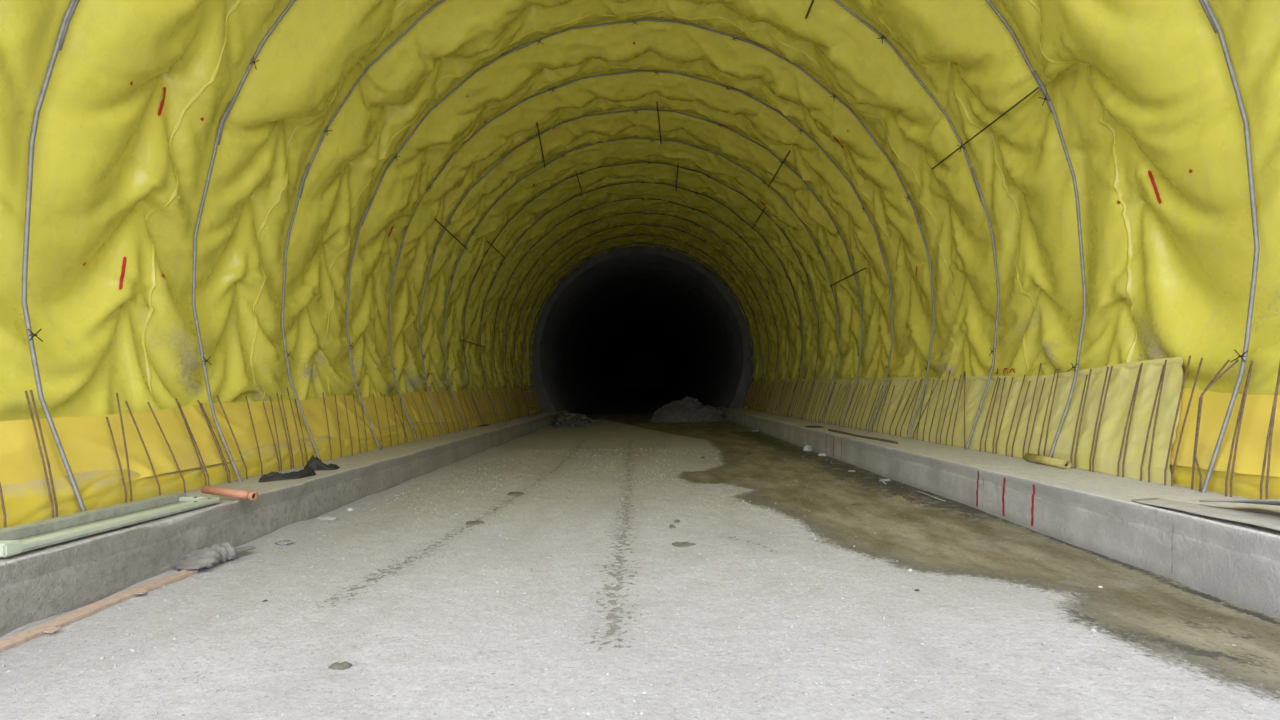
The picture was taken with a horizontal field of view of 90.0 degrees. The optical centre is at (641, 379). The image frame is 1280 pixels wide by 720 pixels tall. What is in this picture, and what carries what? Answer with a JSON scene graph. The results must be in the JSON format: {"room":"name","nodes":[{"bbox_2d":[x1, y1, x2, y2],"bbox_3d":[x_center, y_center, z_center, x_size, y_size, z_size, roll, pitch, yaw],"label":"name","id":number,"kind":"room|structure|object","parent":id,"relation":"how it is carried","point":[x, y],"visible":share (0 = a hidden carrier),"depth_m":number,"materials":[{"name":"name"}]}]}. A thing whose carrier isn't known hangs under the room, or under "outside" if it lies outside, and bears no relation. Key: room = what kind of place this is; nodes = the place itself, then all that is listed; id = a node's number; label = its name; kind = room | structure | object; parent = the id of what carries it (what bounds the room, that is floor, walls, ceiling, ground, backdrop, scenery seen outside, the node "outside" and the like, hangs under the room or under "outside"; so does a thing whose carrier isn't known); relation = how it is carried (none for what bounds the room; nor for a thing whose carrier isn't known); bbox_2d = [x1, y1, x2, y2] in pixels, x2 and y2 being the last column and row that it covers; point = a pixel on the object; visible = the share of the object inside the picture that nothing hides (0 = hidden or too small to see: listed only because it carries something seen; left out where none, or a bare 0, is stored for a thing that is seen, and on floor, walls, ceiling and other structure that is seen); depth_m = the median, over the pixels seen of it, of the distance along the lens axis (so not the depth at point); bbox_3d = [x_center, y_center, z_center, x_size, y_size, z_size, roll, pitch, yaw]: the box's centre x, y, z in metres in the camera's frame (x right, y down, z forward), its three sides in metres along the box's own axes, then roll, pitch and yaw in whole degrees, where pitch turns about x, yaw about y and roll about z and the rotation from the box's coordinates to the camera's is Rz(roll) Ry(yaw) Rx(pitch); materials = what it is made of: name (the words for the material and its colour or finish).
{"room":"tunnel under construction","nodes":[
{"label":"tunnel under construction","id":0,"kind":"room"},
{"bbox_2d":[585,390,677,413],"bbox_3d":[0.044,2.082,87.950,11.200,0.001,96.100,-1,0,0],"label":"floor","id":1,"kind":"structure","parent":0,"point":[627,401],"depth_m":58.80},
{"bbox_2d":[0,413,1279,719],"bbox_3d":[0.036,1.712,18.500,10.400,0.748,43.000,-1,0,0],"label":"floor","id":2,"kind":"structure","parent":0,"point":[1163,621],"depth_m":4.03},
{"bbox_2d":[0,569,197,651],"bbox_3d":[-3.655,1.534,3.910,0.140,0.075,2.621,-1,0,1],"label":"batten","id":3,"kind":"object","parent":2,"relation":"on","point":[51,626],"visible":1,"depth_m":4.22,"materials":[{"name":"brown wood"}]},
{"bbox_2d":[175,542,255,569],"bbox_3d":[-3.745,1.493,5.533,0.422,0.148,0.757,-1,0,0],"label":"sack","id":4,"kind":"object","parent":2,"relation":"on","point":[206,557],"visible":0.96,"depth_m":5.40,"materials":[{"name":"fabric"}]},
{"bbox_2d":[275,540,292,545],"bbox_3d":[-3.497,1.587,6.250,0.166,0.045,0.136,-1,0,0],"label":"flat stone","id":5,"kind":"object","parent":2,"relation":"on","point":[283,542],"visible":1,"depth_m":6.21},
{"bbox_2d":[0,410,568,636],"bbox_3d":[-4.616,1.628,17.050,1.602,1.104,32.900,-1,0,0],"label":"kerb","id":6,"kind":"object","parent":2,"relation":"on","point":[38,584],"visible":0.66,"depth_m":5.74,"materials":[{"name":"concrete"}]},
{"bbox_2d":[0,483,6,527],"bbox_3d":[-4.985,0.824,4.950,0.404,0.747,0.026,-1,0,32],"label":"bar","id":7,"kind":"object","parent":6,"relation":"on","point":[1,493],"visible":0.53,"depth_m":4.87,"materials":[{"name":"metal"}]},
{"bbox_2d":[25,391,53,517],"bbox_3d":[-4.987,0.644,5.306,0.378,1.117,0.027,-1,0,23],"label":"bar","id":8,"kind":"object","parent":6,"relation":"on","point":[26,392],"visible":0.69,"depth_m":5.30,"materials":[{"name":"metal"}]},
{"bbox_2d":[30,390,57,516],"bbox_3d":[-4.995,0.642,5.354,0.361,1.126,0.027,-1,0,22],"label":"bar","id":9,"kind":"object","parent":6,"relation":"on","point":[31,392],"visible":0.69,"depth_m":5.35,"materials":[{"name":"metal"}]},
{"bbox_2d":[0,493,222,556],"bbox_3d":[-4.238,1.093,5.030,0.560,0.123,2.061,-1,0,0],"label":"pipe","id":10,"kind":"object","parent":6,"relation":"on","point":[14,540],"visible":1,"depth_m":4.89,"materials":[{"name":"green paint"}]},
{"bbox_2d":[106,417,126,502],"bbox_3d":[-4.982,0.782,6.077,0.412,0.864,0.026,-1,0,32],"label":"bar","id":11,"kind":"object","parent":6,"relation":"on","point":[109,426],"visible":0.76,"depth_m":6.07,"materials":[{"name":"metal"}]},
{"bbox_2d":[116,393,131,501],"bbox_3d":[-4.991,0.668,6.176,0.428,1.094,0.026,-1,0,38],"label":"bar","id":12,"kind":"object","parent":6,"relation":"on","point":[122,427],"visible":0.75,"depth_m":6.17,"materials":[{"name":"metal"}]},
{"bbox_2d":[125,401,160,495],"bbox_3d":[-4.991,0.713,6.407,0.342,1.016,0.030,-1,0,0],"label":"bar","id":13,"kind":"object","parent":6,"relation":"on","point":[126,402],"visible":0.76,"depth_m":6.41,"materials":[{"name":"metal"}]},
{"bbox_2d":[147,402,185,492],"bbox_3d":[-4.987,0.726,6.720,0.355,1.004,0.027,-1,0,-7],"label":"bar","id":14,"kind":"object","parent":6,"relation":"on","point":[147,402],"visible":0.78,"depth_m":6.72,"materials":[{"name":"metal"}]},
{"bbox_2d":[175,399,206,485],"bbox_3d":[-4.993,0.719,7.094,0.338,1.028,0.028,-1,0,2],"label":"bar","id":15,"kind":"object","parent":6,"relation":"on","point":[175,399],"visible":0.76,"depth_m":7.09,"materials":[{"name":"metal"}]},
{"bbox_2d":[178,402,209,485],"bbox_3d":[-4.986,0.736,7.123,0.353,0.994,0.028,-1,0,2],"label":"bar","id":16,"kind":"object","parent":6,"relation":"on","point":[178,402],"visible":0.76,"depth_m":7.12,"materials":[{"name":"metal"}]},
{"bbox_2d":[197,400,228,483],"bbox_3d":[-4.992,0.732,7.455,0.340,1.011,0.028,-1,0,-1],"label":"bar","id":17,"kind":"object","parent":6,"relation":"on","point":[197,400],"visible":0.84,"depth_m":7.45,"materials":[{"name":"metal"}]},
{"bbox_2d":[200,403,230,482],"bbox_3d":[-4.986,0.751,7.490,0.352,0.975,0.028,-1,0,4],"label":"bar","id":18,"kind":"object","parent":6,"relation":"on","point":[200,403],"visible":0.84,"depth_m":7.49,"materials":[{"name":"metal"}]},
{"bbox_2d":[200,486,258,500],"bbox_3d":[-3.992,1.094,6.186,0.662,0.124,0.088,-1,0,18],"label":"pipe","id":19,"kind":"object","parent":6,"relation":"on","point":[249,495],"visible":1,"depth_m":6.14,"materials":[{"name":"plastic"}]},
{"bbox_2d":[216,395,247,478],"bbox_3d":[-4.988,0.711,7.794,0.351,1.069,0.028,-1,0,-3],"label":"bar","id":20,"kind":"object","parent":6,"relation":"on","point":[216,395],"visible":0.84,"depth_m":7.79,"materials":[{"name":"metal"}]},
{"bbox_2d":[245,396,262,475],"bbox_3d":[-4.989,0.726,8.239,0.414,1.048,0.026,-1,0,35],"label":"bar","id":21,"kind":"object","parent":6,"relation":"on","point":[245,396],"visible":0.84,"depth_m":8.22,"materials":[{"name":"metal"}]},
{"bbox_2d":[0,387,541,528],"bbox_3d":[-5.067,0.924,17.000,0.407,1.330,28.200,-1,0,0],"label":"skirt","id":22,"kind":"object","parent":6,"relation":"on","point":[86,441],"visible":0.83,"depth_m":7.13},
{"bbox_2d":[262,402,279,471],"bbox_3d":[-4.994,0.773,8.626,0.387,0.960,0.026,-1,0,32],"label":"bar","id":23,"kind":"object","parent":6,"relation":"on","point":[262,402],"visible":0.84,"depth_m":8.61,"materials":[{"name":"metal"}]},
{"bbox_2d":[269,396,281,470],"bbox_3d":[-4.983,0.734,8.713,0.027,1.038,0.503,-1,0,-43],"label":"bar","id":24,"kind":"object","parent":6,"relation":"on","point":[269,396],"visible":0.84,"depth_m":8.69,"materials":[{"name":"metal"}]},
{"bbox_2d":[276,393,291,468],"bbox_3d":[-4.985,0.717,8.924,0.449,1.080,0.027,-1,0,40],"label":"bar","id":25,"kind":"object","parent":6,"relation":"on","point":[276,393],"visible":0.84,"depth_m":8.90,"materials":[{"name":"metal"}]},
{"bbox_2d":[258,467,315,482],"bbox_3d":[-4.286,1.143,7.792,0.293,0.118,0.727,-1,0,23],"label":"sheet","id":26,"kind":"object","parent":6,"relation":"on","point":[273,476],"visible":0.98,"depth_m":7.68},
{"bbox_2d":[280,395,293,468],"bbox_3d":[-4.991,0.733,9.009,0.457,1.050,0.026,-1,0,44],"label":"bar","id":27,"kind":"object","parent":6,"relation":"on","point":[280,395],"visible":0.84,"depth_m":8.98,"materials":[{"name":"metal"}]},
{"bbox_2d":[286,387,303,465],"bbox_3d":[-4.998,0.680,9.230,0.377,1.167,0.026,-1,0,31],"label":"bar","id":28,"kind":"object","parent":6,"relation":"on","point":[286,387],"visible":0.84,"depth_m":9.22,"materials":[{"name":"metal"}]},
{"bbox_2d":[294,399,307,461],"bbox_3d":[-4.989,0.771,9.376,0.458,0.990,0.026,-1,0,43],"label":"bar","id":29,"kind":"object","parent":6,"relation":"on","point":[294,399],"visible":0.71,"depth_m":9.36,"materials":[{"name":"metal"}]},
{"bbox_2d":[304,455,339,470],"bbox_3d":[-4.348,1.112,8.681,0.432,0.211,0.333,-1,0,-18],"label":"sheet","id":30,"kind":"object","parent":6,"relation":"on","point":[316,464],"visible":0.91,"depth_m":8.57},
{"bbox_2d":[322,392,331,459],"bbox_3d":[-4.987,0.730,10.145,0.026,1.086,0.566,-1,0,-36],"label":"bar","id":31,"kind":"object","parent":6,"relation":"on","point":[322,392],"visible":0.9,"depth_m":10.13,"materials":[{"name":"metal"}]},
{"bbox_2d":[334,394,341,457],"bbox_3d":[-4.995,0.755,10.529,0.026,1.053,0.585,-1,0,-33],"label":"bar","id":32,"kind":"object","parent":6,"relation":"on","point":[334,394],"visible":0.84,"depth_m":10.51,"materials":[{"name":"metal"}]},
{"bbox_2d":[344,394,352,455],"bbox_3d":[-4.981,0.762,10.857,0.026,1.053,0.598,-1,0,-35],"label":"bar","id":33,"kind":"object","parent":6,"relation":"on","point":[344,394],"visible":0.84,"depth_m":10.84,"materials":[{"name":"metal"}]},
{"bbox_2d":[353,394,360,453],"bbox_3d":[-4.994,0.759,11.207,0.026,1.068,0.576,-1,0,-34],"label":"bar","id":34,"kind":"object","parent":6,"relation":"on","point":[353,394],"visible":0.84,"depth_m":11.18,"materials":[{"name":"metal"}]},
{"bbox_2d":[192,0,1085,481],"bbox_3d":[-0.068,-2.702,7.622,10.663,7.677,0.167,-1,0,0],"label":"hoop","id":35,"kind":"object","parent":6,"relation":"on","point":[1046,98],"visible":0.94,"depth_m":7.62,"materials":[{"name":"grey metal"}]},
{"bbox_2d":[281,0,999,458],"bbox_3d":[-0.055,-2.687,9.520,10.678,7.706,0.152,-1,0,0],"label":"hoop","id":36,"kind":"object","parent":6,"relation":"on","point":[993,351],"visible":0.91,"depth_m":9.50,"materials":[{"name":"grey metal"}]},
{"bbox_2d":[346,18,934,449],"bbox_3d":[-0.057,-2.675,11.612,10.669,7.732,0.143,-1,0,0],"label":"hoop","id":37,"kind":"object","parent":6,"relation":"on","point":[644,19],"visible":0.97,"depth_m":11.59,"materials":[{"name":"grey metal"}]},
{"bbox_2d":[389,70,892,441],"bbox_3d":[-0.063,-2.659,13.507,10.648,7.754,0.176,-1,0,0],"label":"hoop","id":38,"kind":"object","parent":6,"relation":"on","point":[656,72],"visible":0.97,"depth_m":13.49,"materials":[{"name":"grey metal"}]},
{"bbox_2d":[419,109,862,434],"bbox_3d":[-0.060,-2.639,15.422,10.680,7.774,0.164,-1,0,0],"label":"hoop","id":39,"kind":"object","parent":6,"relation":"on","point":[636,110],"visible":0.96,"depth_m":15.39,"materials":[{"name":"grey metal"}]},
{"bbox_2d":[443,137,838,429],"bbox_3d":[-0.065,-2.632,17.266,10.659,7.819,0.149,-1,0,0],"label":"hoop","id":40,"kind":"object","parent":6,"relation":"on","point":[836,356],"visible":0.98,"depth_m":17.24,"materials":[{"name":"grey metal"}]},
{"bbox_2d":[463,162,818,425],"bbox_3d":[-0.058,-2.615,19.157,10.677,7.842,0.165,-1,0,0],"label":"hoop","id":41,"kind":"object","parent":6,"relation":"on","point":[709,177],"visible":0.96,"depth_m":19.14,"materials":[{"name":"metal"}]},
{"bbox_2d":[522,235,759,413],"bbox_3d":[-0.054,-2.545,28.710,10.684,8.001,0.089,-1,0,0],"label":"hoop","id":42,"kind":"object","parent":6,"relation":"on","point":[629,235],"visible":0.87,"depth_m":28.69,"materials":[{"name":"metal"}]},
{"bbox_2d":[480,182,802,422],"bbox_3d":[-0.053,-2.602,21.110,10.677,7.877,0.146,-1,0,0],"label":"hoop","id":43,"kind":"object","parent":6,"relation":"on","point":[580,195],"visible":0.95,"depth_m":21.09,"materials":[{"name":"metal"}]},
{"bbox_2d":[493,198,789,419],"bbox_3d":[-0.053,-2.588,23.015,10.665,7.910,0.140,-1,0,0],"label":"hoop","id":44,"kind":"object","parent":6,"relation":"on","point":[631,198],"visible":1,"depth_m":22.99,"materials":[{"name":"metal"}]},
{"bbox_2d":[514,224,768,415],"bbox_3d":[-0.054,-2.559,26.812,10.675,7.970,0.112,-1,0,0],"label":"hoop","id":45,"kind":"object","parent":6,"relation":"on","point":[630,224],"visible":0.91,"depth_m":26.78,"materials":[{"name":"metal"}]},
{"bbox_2d":[530,243,752,412],"bbox_3d":[-0.043,-2.526,30.509,10.652,8.019,0.102,-1,0,0],"label":"hoop","id":46,"kind":"object","parent":6,"relation":"on","point":[631,243],"visible":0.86,"depth_m":30.49,"materials":[{"name":"metal"}]},
{"bbox_2d":[505,212,778,417],"bbox_3d":[-0.042,-2.567,24.913,10.660,7.926,0.151,-1,0,0],"label":"hoop","id":47,"kind":"object","parent":6,"relation":"on","point":[636,212],"visible":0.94,"depth_m":24.89,"materials":[{"name":"metal"}]},
{"bbox_2d":[315,516,337,519],"bbox_3d":[-3.647,1.605,7.416,0.254,0.054,0.116,-1,0,0],"label":"flat stone","id":48,"kind":"object","parent":2,"relation":"on","point":[322,517],"visible":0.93,"depth_m":7.38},
{"bbox_2d":[328,661,351,669],"bbox_3d":[-1.608,1.525,3.404,0.128,0.038,0.066,-1,0,0],"label":"patty","id":49,"kind":"object","parent":2,"relation":"on","point":[345,665],"visible":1,"depth_m":3.39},
{"bbox_2d":[465,520,483,525],"bbox_3d":[-1.868,1.594,7.124,0.201,0.038,0.202,-1,0,-36],"label":"patty","id":50,"kind":"object","parent":2,"relation":"on","point":[469,523],"visible":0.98,"depth_m":7.09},
{"bbox_2d":[507,491,523,495],"bbox_3d":[-1.805,1.616,9.102,0.244,0.038,0.261,-1,0,-20],"label":"patty","id":51,"kind":"object","parent":2,"relation":"on","point":[517,493],"visible":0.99,"depth_m":9.03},
{"bbox_2d":[551,412,595,427],"bbox_3d":[-3.065,1.686,28.000,2.250,0.630,6.000,-1,0,0],"label":"rubble heap","id":52,"kind":"object","parent":2,"relation":"on","point":[566,419],"visible":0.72,"depth_m":26.61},
{"bbox_2d":[0,447,1275,719],"bbox_3d":[0.028,1.569,8.904,7.421,0.280,14.037,-1,0,0],"label":"gravel","id":53,"kind":"object","parent":2,"relation":"on","point":[343,558],"visible":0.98,"depth_m":4.57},
{"bbox_2d":[672,542,695,546],"bbox_3d":[0.387,1.523,5.920,0.214,0.038,0.150,-1,0,-18],"label":"patty","id":54,"kind":"object","parent":2,"relation":"on","point":[676,544],"visible":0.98,"depth_m":5.89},
{"bbox_2d":[649,396,727,422],"bbox_3d":[2.128,1.333,29.300,4.375,1.198,3.625,-1,0,0],"label":"rubble heap","id":55,"kind":"object","parent":2,"relation":"on","point":[688,409],"visible":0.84,"depth_m":28.38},
{"bbox_2d":[716,407,1279,618],"bbox_3d":[4.658,1.434,17.050,1.647,1.103,32.900,-1,0,0],"label":"kerb","id":56,"kind":"object","parent":2,"relation":"on","point":[1236,562],"visible":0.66,"depth_m":5.75,"materials":[{"name":"concrete"}]},
{"bbox_2d":[21,0,1259,511],"bbox_3d":[-0.050,-2.716,5.530,10.669,7.640,0.175,-1,0,0],"label":"hoop","id":57,"kind":"object","parent":56,"relation":"on","point":[72,6],"visible":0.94,"depth_m":5.51,"materials":[{"name":"grey metal"}]},
{"bbox_2d":[828,429,897,443],"bbox_3d":[4.166,1.072,12.349,0.100,0.097,3.416,-1,0,-2],"label":"flat board","id":58,"kind":"object","parent":56,"relation":"on","point":[847,433],"visible":0.99,"depth_m":11.86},
{"bbox_2d":[913,377,939,438],"bbox_3d":[5.023,0.520,11.306,0.023,1.140,0.517,-1,0,-40],"label":"bar","id":59,"kind":"object","parent":56,"relation":"on","point":[939,377],"visible":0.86,"depth_m":11.32,"materials":[{"name":"metal"}]},
{"bbox_2d":[923,379,933,440],"bbox_3d":[5.020,0.534,11.221,0.406,1.102,0.026,-1,0,-36],"label":"bar","id":60,"kind":"object","parent":56,"relation":"on","point":[933,379],"visible":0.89,"depth_m":11.20,"materials":[{"name":"metal"}]},
{"bbox_2d":[929,380,942,441],"bbox_3d":[5.020,0.541,10.934,0.360,1.081,0.027,-1,0,-22],"label":"bar","id":61,"kind":"object","parent":56,"relation":"on","point":[942,380],"visible":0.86,"depth_m":10.93,"materials":[{"name":"metal"}]},
{"bbox_2d":[936,371,949,443],"bbox_3d":[5.008,0.464,10.655,0.396,1.228,0.027,-1,0,-27],"label":"bar","id":62,"kind":"object","parent":56,"relation":"on","point":[949,371],"visible":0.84,"depth_m":10.65,"materials":[{"name":"metal"}]},
{"bbox_2d":[940,378,954,443],"bbox_3d":[5.017,0.521,10.516,0.361,1.107,0.027,-1,0,-20],"label":"bar","id":63,"kind":"object","parent":56,"relation":"on","point":[954,378],"visible":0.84,"depth_m":10.51,"materials":[{"name":"metal"}]},
{"bbox_2d":[946,375,960,444],"bbox_3d":[5.011,0.495,10.302,0.381,1.150,0.027,-1,0,-24],"label":"bar","id":64,"kind":"object","parent":56,"relation":"on","point":[960,375],"visible":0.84,"depth_m":10.30,"materials":[{"name":"metal"}]},
{"bbox_2d":[952,371,965,445],"bbox_3d":[5.019,0.462,10.156,0.378,1.211,0.026,-1,0,-29],"label":"bar","id":65,"kind":"object","parent":56,"relation":"on","point":[964,371],"visible":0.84,"depth_m":10.15,"materials":[{"name":"metal"}]},
{"bbox_2d":[964,372,965,448],"bbox_3d":[5.013,0.466,9.939,0.025,1.190,0.696,-1,0,29],"label":"bar","id":66,"kind":"object","parent":56,"relation":"on","point":[965,372],"visible":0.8,"depth_m":9.92,"materials":[{"name":"metal"}]},
{"bbox_2d":[767,357,1182,485],"bbox_3d":[5.106,0.520,15.489,0.419,1.492,19.172,-1,0,0],"label":"film","id":67,"kind":"object","parent":56,"relation":"on","point":[1123,378],"visible":0.87,"depth_m":8.21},
{"bbox_2d":[979,377,998,451],"bbox_3d":[5.011,0.506,9.249,0.366,1.097,0.028,-1,0,-17],"label":"bar","id":68,"kind":"object","parent":56,"relation":"on","point":[997,377],"visible":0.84,"depth_m":9.25,"materials":[{"name":"metal"}]},
{"bbox_2d":[984,378,1000,451],"bbox_3d":[5.024,0.512,9.180,0.353,1.080,0.027,-1,0,-23],"label":"bar","id":69,"kind":"object","parent":56,"relation":"on","point":[999,378],"visible":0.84,"depth_m":9.18,"materials":[{"name":"metal"}]},
{"bbox_2d":[992,377,1005,453],"bbox_3d":[5.012,0.503,8.992,0.431,1.090,0.026,-1,0,-37],"label":"bar","id":70,"kind":"object","parent":56,"relation":"on","point":[1004,377],"visible":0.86,"depth_m":8.97,"materials":[{"name":"metal"}]},
{"bbox_2d":[995,377,1013,453],"bbox_3d":[5.020,0.503,8.870,0.350,1.088,0.028,-1,0,-19],"label":"bar","id":71,"kind":"object","parent":56,"relation":"on","point":[1012,377],"visible":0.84,"depth_m":8.87,"materials":[{"name":"metal"}]},
{"bbox_2d":[744,381,1279,499],"bbox_3d":[5.109,0.714,17.000,0.408,1.322,28.201,-1,0,0],"label":"skirt","id":72,"kind":"object","parent":56,"relation":"on","point":[1252,438],"visible":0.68,"depth_m":5.55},
{"bbox_2d":[1005,375,1025,455],"bbox_3d":[5.023,0.488,8.613,0.334,1.110,0.028,-1,0,-11],"label":"bar","id":73,"kind":"object","parent":56,"relation":"on","point":[1024,375],"visible":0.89,"depth_m":8.61,"materials":[{"name":"metal"}]},
{"bbox_2d":[1011,381,1030,456],"bbox_3d":[5.018,0.529,8.480,0.357,1.029,0.028,-1,0,-19],"label":"bar","id":74,"kind":"object","parent":56,"relation":"on","point":[1029,381],"visible":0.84,"depth_m":8.48,"materials":[{"name":"metal"}]},
{"bbox_2d":[1022,363,1041,458],"bbox_3d":[5.016,0.411,8.238,0.355,1.260,0.028,-1,0,-18],"label":"bar","id":75,"kind":"object","parent":56,"relation":"on","point":[1040,363],"visible":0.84,"depth_m":8.23,"materials":[{"name":"metal"}]},
{"bbox_2d":[1028,378,1045,452],"bbox_3d":[5.013,0.507,8.138,0.382,1.065,0.027,-1,0,-25],"label":"bar","id":76,"kind":"object","parent":56,"relation":"on","point":[1044,378],"visible":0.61,"depth_m":8.14,"materials":[{"name":"metal"}]},
{"bbox_2d":[1038,368,1056,454],"bbox_3d":[5.019,0.444,7.937,0.353,1.186,0.027,-1,0,-19],"label":"bar","id":77,"kind":"object","parent":56,"relation":"on","point":[1055,368],"visible":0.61,"depth_m":7.94,"materials":[{"name":"metal"}]},
{"bbox_2d":[1024,453,1071,468],"bbox_3d":[4.773,0.951,7.555,0.100,0.117,0.799,-1,0,3],"label":"roll","id":78,"kind":"object","parent":56,"relation":"on","point":[1050,461],"visible":1,"depth_m":7.45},
{"bbox_2d":[1043,369,1059,455],"bbox_3d":[5.019,0.450,7.851,0.374,1.171,0.026,-1,0,-28],"label":"bar","id":79,"kind":"object","parent":56,"relation":"on","point":[1058,369],"visible":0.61,"depth_m":7.85,"materials":[{"name":"metal"}]},
{"bbox_2d":[1070,375,1087,467],"bbox_3d":[5.013,0.483,7.348,0.393,1.082,0.026,-1,0,-29],"label":"bar","id":80,"kind":"object","parent":56,"relation":"on","point":[1086,375],"visible":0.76,"depth_m":7.34,"materials":[{"name":"metal"}]},
{"bbox_2d":[1074,369,1091,468],"bbox_3d":[5.014,0.449,7.284,0.385,1.149,0.026,-1,0,-28],"label":"bar","id":81,"kind":"object","parent":56,"relation":"on","point":[1090,369],"visible":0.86,"depth_m":7.27,"materials":[{"name":"metal"}]},
{"bbox_2d":[1089,367,1108,471],"bbox_3d":[5.016,0.438,7.032,0.367,1.163,0.027,-1,0,-24],"label":"bar","id":82,"kind":"object","parent":56,"relation":"on","point":[1107,367],"visible":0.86,"depth_m":7.03,"materials":[{"name":"metal"}]},
{"bbox_2d":[1092,366,1112,471],"bbox_3d":[5.012,0.434,6.973,0.373,1.173,0.027,-1,0,-23],"label":"bar","id":83,"kind":"object","parent":56,"relation":"on","point":[1111,366],"visible":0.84,"depth_m":6.97,"materials":[{"name":"metal"}]},
{"bbox_2d":[1117,365,1140,476],"bbox_3d":[5.015,0.430,6.590,0.353,1.168,0.028,-1,0,-15],"label":"bar","id":84,"kind":"object","parent":56,"relation":"on","point":[1140,365],"visible":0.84,"depth_m":6.58,"materials":[{"name":"metal"}]},
{"bbox_2d":[1122,363,1142,476],"bbox_3d":[5.018,0.418,6.553,0.360,1.186,0.027,-1,0,-22],"label":"bar","id":85,"kind":"object","parent":56,"relation":"on","point":[1141,363],"visible":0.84,"depth_m":6.55,"materials":[{"name":"metal"}]},
{"bbox_2d":[1140,365,1163,480],"bbox_3d":[5.011,0.430,6.289,0.365,1.155,0.028,-1,0,-17],"label":"bar","id":86,"kind":"object","parent":56,"relation":"on","point":[1156,396],"visible":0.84,"depth_m":6.28,"materials":[{"name":"metal"}]},
{"bbox_2d":[1148,360,1166,482],"bbox_3d":[5.007,0.405,6.223,0.400,1.203,0.026,-1,0,-28],"label":"bar","id":87,"kind":"object","parent":56,"relation":"on","point":[1165,363],"visible":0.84,"depth_m":6.22,"materials":[{"name":"metal"}]},
{"bbox_2d":[1164,356,1190,484],"bbox_3d":[5.008,0.388,5.992,0.366,1.232,0.028,-1,0,-15],"label":"bar","id":88,"kind":"object","parent":56,"relation":"on","point":[1189,358],"visible":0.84,"depth_m":5.99,"materials":[{"name":"metal"}]},
{"bbox_2d":[1171,358,1202,485],"bbox_3d":[5.017,0.401,5.897,0.338,1.205,0.028,-1,0,-5],"label":"bar","id":89,"kind":"object","parent":56,"relation":"on","point":[1201,360],"visible":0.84,"depth_m":5.89,"materials":[{"name":"metal"}]},
{"bbox_2d":[1131,498,1279,530],"bbox_3d":[4.092,0.944,4.138,0.653,0.068,2.072,-1,0,-13],"label":"flat board","id":90,"kind":"object","parent":56,"relation":"on","point":[1270,521],"visible":1,"depth_m":4.52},
{"bbox_2d":[1199,499,1279,505],"bbox_3d":[4.455,0.759,3.930,0.643,0.329,1.860,-1,0,0],"label":"board","id":91,"kind":"object","parent":90,"relation":"on","point":[1251,501],"visible":1,"depth_m":4.49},
{"bbox_2d":[1191,360,1229,489],"bbox_3d":[5.024,0.411,5.668,0.330,1.177,0.044,-1,0,8],"label":"bar","id":92,"kind":"object","parent":56,"relation":"on","point":[1226,363],"visible":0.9,"depth_m":5.68,"materials":[{"name":"metal"}]},
{"bbox_2d":[1194,360,1238,491],"bbox_3d":[5.018,0.412,5.620,0.344,1.174,0.132,-1,0,5],"label":"bar","id":93,"kind":"object","parent":56,"relation":"on","point":[1236,361],"visible":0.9,"depth_m":5.65,"materials":[{"name":"metal"}]},
{"bbox_2d":[1225,366,1249,496],"bbox_3d":[5.014,0.430,5.386,0.359,1.131,0.028,-1,0,-17],"label":"bar","id":94,"kind":"object","parent":56,"relation":"on","point":[1240,408],"visible":0.84,"depth_m":5.37,"materials":[{"name":"metal"}]},
{"bbox_2d":[1230,361,1252,496],"bbox_3d":[5.017,0.418,5.362,0.361,1.155,0.027,-1,0,-22],"label":"bar","id":95,"kind":"object","parent":56,"relation":"on","point":[1251,363],"visible":0.84,"depth_m":5.36,"materials":[{"name":"metal"}]},
{"bbox_2d":[1260,369,1279,498],"bbox_3d":[5.009,0.382,5.091,0.373,1.219,0.027,-1,0,-21],"label":"bar","id":96,"kind":"object","parent":56,"relation":"on","point":[1278,380],"visible":0.72,"depth_m":5.08,"materials":[{"name":"metal"}]},
{"bbox_2d":[1265,362,1279,498],"bbox_3d":[5.015,0.382,5.081,0.384,1.219,0.026,-1,0,-29],"label":"bar","id":97,"kind":"object","parent":56,"relation":"on","point":[1274,411],"visible":0.73,"depth_m":5.05,"materials":[{"name":"metal"}]},
{"bbox_2d":[618,351,665,389],"bbox_3d":[-0.033,-1.569,134.000,11.196,10.437,0.001,-1,0,0],"label":"wall","id":98,"kind":"structure","parent":0,"point":[639,370],"depth_m":134.01,"materials":[{"name":"concrete"}]},
{"bbox_2d":[530,246,754,413],"bbox_3d":[-0.040,-1.918,86.235,12.300,10.859,110.070,-1,0,0],"label":"lining","id":99,"kind":"object","parent":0,"point":[619,303],"visible":0.81,"depth_m":40.38,"materials":[{"name":"concrete"}]},
{"bbox_2d":[0,0,1279,420],"bbox_3d":[-0.042,-2.905,17.101,11.208,7.705,28.416,-1,0,0],"label":"roof membrane","id":100,"kind":"object","parent":99,"relation":"attached to","point":[1141,93],"visible":0.85,"depth_m":9.04,"materials":[{"name":"yellow plastic"}]},
{"bbox_2d":[434,218,466,248],"bbox_3d":[-4.603,-3.514,15.539,0.031,0.127,2.769,-1,0,-1],"label":"crossbar","id":101,"kind":"object","parent":100,"relation":"attached to","point":[434,218],"visible":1,"depth_m":15.24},
{"bbox_2d":[536,122,544,166],"bbox_3d":[-2.441,-5.656,15.519,0.031,0.143,2.599,-1,0,-5],"label":"crossbar","id":102,"kind":"object","parent":100,"relation":"attached to","point":[536,122],"visible":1,"depth_m":15.29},
{"bbox_2d":[932,87,1038,168],"bbox_3d":[4.667,-3.419,8.921,0.021,0.056,2.787,-1,0,0],"label":"crossbar","id":103,"kind":"object","parent":100,"relation":"attached to","point":[1037,88],"visible":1,"depth_m":8.56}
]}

